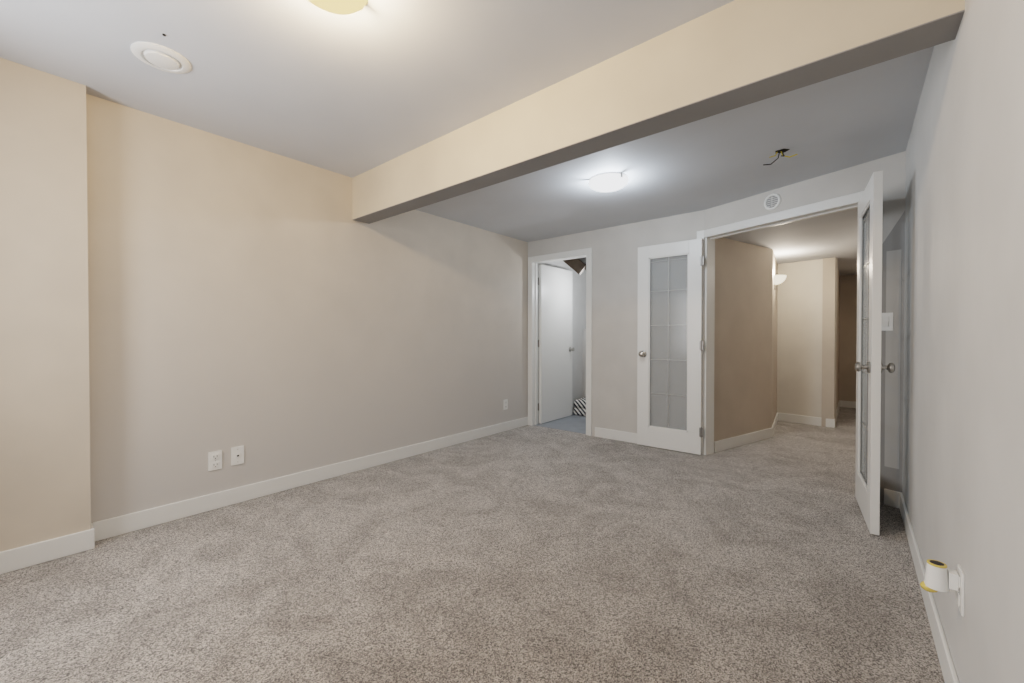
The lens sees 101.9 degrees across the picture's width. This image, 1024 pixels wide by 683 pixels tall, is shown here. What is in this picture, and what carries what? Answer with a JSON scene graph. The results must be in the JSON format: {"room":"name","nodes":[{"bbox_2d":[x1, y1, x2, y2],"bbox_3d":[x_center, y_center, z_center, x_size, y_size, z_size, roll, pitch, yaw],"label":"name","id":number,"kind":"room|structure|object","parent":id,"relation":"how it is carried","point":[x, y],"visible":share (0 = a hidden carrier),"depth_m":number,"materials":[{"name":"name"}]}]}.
{"room":"empty basement room","nodes":[
{"label":"empty basement room","id":0,"kind":"room"},
{"bbox_2d":[0,58,527,551],"bbox_3d":[-1.173,-0.239,3.562,0.250,2.600,7.440,1,1,40],"label":"wall","id":1,"kind":"structure","parent":0,"point":[178,302],"depth_m":2.59,"materials":[{"name":"beige paint"}]},
{"bbox_2d":[208,450,221,470],"bbox_3d":[-1.896,0.761,2.652,0.010,0.118,0.072,1,1,40],"label":"duplex electrical outlet","id":2,"kind":"object","parent":1,"relation":"attached to","point":[214,460],"visible":1,"depth_m":2.65,"materials":[{"name":"white plastic"}]},
{"bbox_2d":[231,445,243,465],"bbox_3d":[-1.816,0.755,2.748,0.010,0.118,0.072,1,1,40],"label":"jack","id":3,"kind":"object","parent":1,"relation":"attached to","point":[237,455],"visible":1,"depth_m":2.75,"materials":[{"name":"white plastic"}]},
{"bbox_2d":[0,400,959,682],"bbox_3d":[1.575,1.014,3.055,4.850,0.105,9.900,1,1,40],"label":"baseboard","id":4,"kind":"structure","parent":1,"relation":"attached to","point":[40,552],"depth_m":2.61,"materials":[{"name":"white wood"}]},
{"bbox_2d":[503,399,507,409],"bbox_3d":[-0.074,0.738,4.856,0.010,0.118,0.072,1,1,40],"label":"electrical outlet","id":5,"kind":"object","parent":1,"relation":"attached to","point":[505,404],"visible":1,"depth_m":4.85,"materials":[{"name":"white plastic"}]},
{"bbox_2d":[0,0,733,177],"bbox_3d":[-1.114,-1.430,0.944,3.660,0.260,3.500,1,1,40],"label":"ceiling","id":6,"kind":"structure","parent":0,"point":[372,84],"depth_m":1.92,"materials":[{"name":"white paint"}]},
{"bbox_2d":[131,42,191,73],"bbox_3d":[-1.619,-1.300,1.920,0.216,0.022,0.216,1,1,40],"label":"ceiling vent","id":7,"kind":"object","parent":6,"relation":"in","point":[160,57],"visible":1,"depth_m":1.90,"materials":[{"name":"white plastic"}]},
{"bbox_2d":[308,0,367,14],"bbox_3d":[-0.647,-1.267,1.484,0.264,0.078,0.264,1,1,40],"label":"ceiling light","id":8,"kind":"object","parent":6,"relation":"attached to","point":[343,7],"visible":1,"depth_m":1.53,"materials":[{"name":"white glass"}]},
{"bbox_2d":[352,0,964,223],"bbox_3d":[0.060,-1.250,2.343,3.390,0.550,0.150,1,1,40],"label":"bulkhead","id":9,"kind":"object","parent":6,"relation":"attached to","point":[734,54],"visible":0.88,"depth_m":1.77,"materials":[{"name":"beige paint"}]},
{"bbox_2d":[0,407,944,682],"bbox_3d":[1.626,1.127,3.079,5.800,0.120,10.800,1,1,40],"label":"floor","id":10,"kind":"structure","parent":0,"point":[528,553],"depth_m":1.87,"materials":[{"name":"grey carpet"}]},
{"bbox_2d":[535,413,585,433],"bbox_3d":[1.082,1.039,5.442,1.050,0.004,1.450,1,1,40],"label":"floor","id":11,"kind":"structure","parent":0,"point":[574,423],"depth_m":5.20,"materials":[{"name":"grey tile"}]},
{"bbox_2d":[573,397,585,415],"bbox_3d":[1.096,0.925,5.889,0.355,0.215,0.391,1,1,40],"label":"striped cushion","id":12,"kind":"object","parent":11,"relation":"on","point":[579,408],"visible":0.5,"depth_m":5.78,"materials":[{"name":"fabric"}]},
{"bbox_2d":[541,260,582,412],"bbox_3d":[0.746,-0.263,5.841,0.006,2.600,1.480,1,1,40],"label":"wall","id":13,"kind":"structure","parent":0,"point":[579,338],"depth_m":6.09,"materials":[{"name":"paint"}]},
{"bbox_2d":[578,257,585,269],"bbox_3d":[1.111,-0.974,5.455,1.050,1.170,1.360,1,1,40],"label":"ceiling","id":14,"kind":"structure","parent":0,"point":[583,260],"depth_m":5.23,"materials":[{"name":"paint"}]},
{"bbox_2d":[563,258,585,274],"bbox_3d":[0.888,-1.036,5.171,0.794,0.390,0.120,1,1,40],"label":"stair stringer","id":15,"kind":"object","parent":14,"relation":"attached to","point":[577,265],"visible":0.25,"depth_m":5.23,"materials":[{"name":"brown wood"}]},
{"bbox_2d":[583,269,585,397],"bbox_3d":[1.537,-0.265,5.979,0.990,2.600,0.260,1,1,40],"label":"wall","id":16,"kind":"structure","parent":0,"point":[584,272],"depth_m":6.21,"materials":[{"name":"paint"}]},
{"bbox_2d":[528,210,704,435],"bbox_3d":[1.032,-0.249,4.567,2.070,2.600,0.120,1,1,40],"label":"wall","id":17,"kind":"structure","parent":0,"point":[614,314],"depth_m":4.38,"materials":[{"name":"beige paint"}]},
{"bbox_2d":[533,255,585,425],"bbox_3d":[0.586,0.027,4.939,0.790,2.040,0.124,1,1,40],"label":"lining","id":18,"kind":"object","parent":17,"relation":"attached to","point":[535,264],"depth_m":5.16,"materials":[{"name":"white wood"}]},
{"bbox_2d":[538,264,574,423],"bbox_3d":[0.585,0.030,5.494,0.167,2.002,0.765,1,1,40],"label":"door","id":19,"kind":"structure","parent":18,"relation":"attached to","point":[555,284],"depth_m":5.44,"materials":[{"name":"white paint"},{"name":"satin nickel"}]},
{"bbox_2d":[415,46,933,241],"bbox_3d":[0.832,-1.401,3.300,3.660,0.370,2.310,1,1,40],"label":"ceiling","id":20,"kind":"structure","parent":0,"point":[848,120],"depth_m":2.77,"materials":[{"name":"white paint"}]},
{"bbox_2d":[589,173,627,191],"bbox_3d":[0.720,-1.174,3.103,0.290,0.080,0.290,1,1,40],"label":"ceiling light","id":21,"kind":"object","parent":20,"relation":"attached to","point":[609,182],"visible":1,"depth_m":3.02,"materials":[{"name":"white glass"}]},
{"bbox_2d":[763,149,797,164],"bbox_3d":[1.687,-1.182,2.621,0.186,0.073,0.109,1,1,40],"label":"wires","id":22,"kind":"object","parent":20,"relation":"attached to","point":[781,151],"visible":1,"depth_m":2.63,"materials":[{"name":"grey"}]},
{"bbox_2d":[714,238,777,441],"bbox_3d":[2.712,-0.251,4.738,0.459,2.600,2.336,1,1,40],"label":"wall","id":23,"kind":"structure","parent":0,"point":[745,358],"depth_m":4.23,"materials":[{"name":"beige paint"}]},
{"bbox_2d":[773,275,786,289],"bbox_3d":[3.064,-0.676,4.750,0.129,0.150,0.239,1,1,40],"label":"sconce","id":24,"kind":"object","parent":23,"relation":"attached to","point":[778,279],"visible":1,"depth_m":4.69,"materials":[{"name":"white glass"}]},
{"bbox_2d":[723,208,857,275],"bbox_3d":[4.032,-1.058,4.475,3.700,0.100,4.847,1,1,40],"label":"ceiling","id":25,"kind":"structure","parent":0,"point":[832,235],"depth_m":4.09,"materials":[{"name":"white paint"}]},
{"bbox_2d":[777,258,824,417],"bbox_3d":[3.655,-0.258,5.367,0.570,2.600,0.235,1,1,40],"label":"wall","id":26,"kind":"structure","parent":0,"point":[816,331],"depth_m":5.27,"materials":[{"name":"paint"}]},
{"bbox_2d":[705,151,905,503],"bbox_3d":[2.198,-0.235,3.279,0.121,2.600,1.502,0,1,-30],"label":"wall","id":27,"kind":"structure","parent":0,"point":[847,181],"depth_m":2.72,"materials":[{"name":"beige paint"}]},
{"bbox_2d":[528,191,863,454],"bbox_3d":[1.378,0.012,4.002,3.306,2.090,0.603,1,1,40],"label":"trim","id":28,"kind":"structure","parent":27,"relation":"attached to","point":[849,199],"depth_m":4.60,"materials":[{"name":"white wood"}]},
{"bbox_2d":[764,193,780,209],"bbox_3d":[2.087,-1.121,3.330,0.012,0.132,0.132,0,1,-30],"label":"air vent","id":29,"kind":"object","parent":27,"relation":"in","point":[772,201],"visible":1,"depth_m":3.32,"materials":[{"name":"white plastic"}]},
{"bbox_2d":[704,203,857,454],"bbox_3d":[2.152,0.044,3.362,0.138,2.040,1.231,0,1,-29],"label":"lining","id":30,"kind":"object","parent":27,"relation":"attached to","point":[709,331],"depth_m":3.86,"materials":[{"name":"white wood"}]},
{"bbox_2d":[637,238,703,454],"bbox_3d":[1.507,0.049,4.004,0.631,2.000,0.101,1,1,40],"label":"door","id":31,"kind":"structure","parent":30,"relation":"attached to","point":[688,439],"depth_m":4.01,"materials":[{"name":"white painted wood"},{"name":"glass"},{"name":"steel"}]},
{"bbox_2d":[855,170,894,534],"bbox_3d":[2.211,0.065,2.542,0.171,2.000,0.668,1,1,40],"label":"door leaf","id":32,"kind":"structure","parent":30,"relation":"attached to","point":[870,367],"depth_m":2.35,"materials":[{"name":"white painted wood"},{"name":"glass"}]},
{"bbox_2d":[881,312,892,330],"bbox_3d":[2.447,-0.129,2.717,0.015,0.118,0.072,0,1,-30],"label":"light switch","id":33,"kind":"object","parent":27,"relation":"attached to","point":[887,321],"visible":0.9,"depth_m":2.71,"materials":[{"name":"white plastic"}]},
{"bbox_2d":[821,257,844,426],"bbox_3d":[4.481,-0.263,5.797,0.140,2.600,1.950,1,1,40],"label":"wall","id":34,"kind":"structure","parent":0,"point":[831,379],"depth_m":5.06,"materials":[{"name":"paint"}]},
{"bbox_2d":[841,275,856,401],"bbox_3d":[5.942,-0.264,5.932,2.400,2.600,0.120,1,1,40],"label":"wall","id":35,"kind":"structure","parent":0,"point":[849,282],"depth_m":6.44,"materials":[{"name":"paint"}]},
{"bbox_2d":[902,0,1023,682],"bbox_3d":[0.862,-0.206,0.570,0.120,2.600,5.420,1,1,40],"label":"wall","id":36,"kind":"structure","parent":0,"point":[963,440],"depth_m":1.11,"materials":[{"name":"beige paint"}]},
{"bbox_2d":[920,559,964,616],"bbox_3d":[1.247,0.706,1.208,0.086,0.120,0.072,1,1,40],"label":"electrical outlet","id":37,"kind":"object","parent":36,"relation":"attached to","point":[940,576],"visible":0.98,"depth_m":1.19,"materials":[{"name":"white plastic"}]}
]}

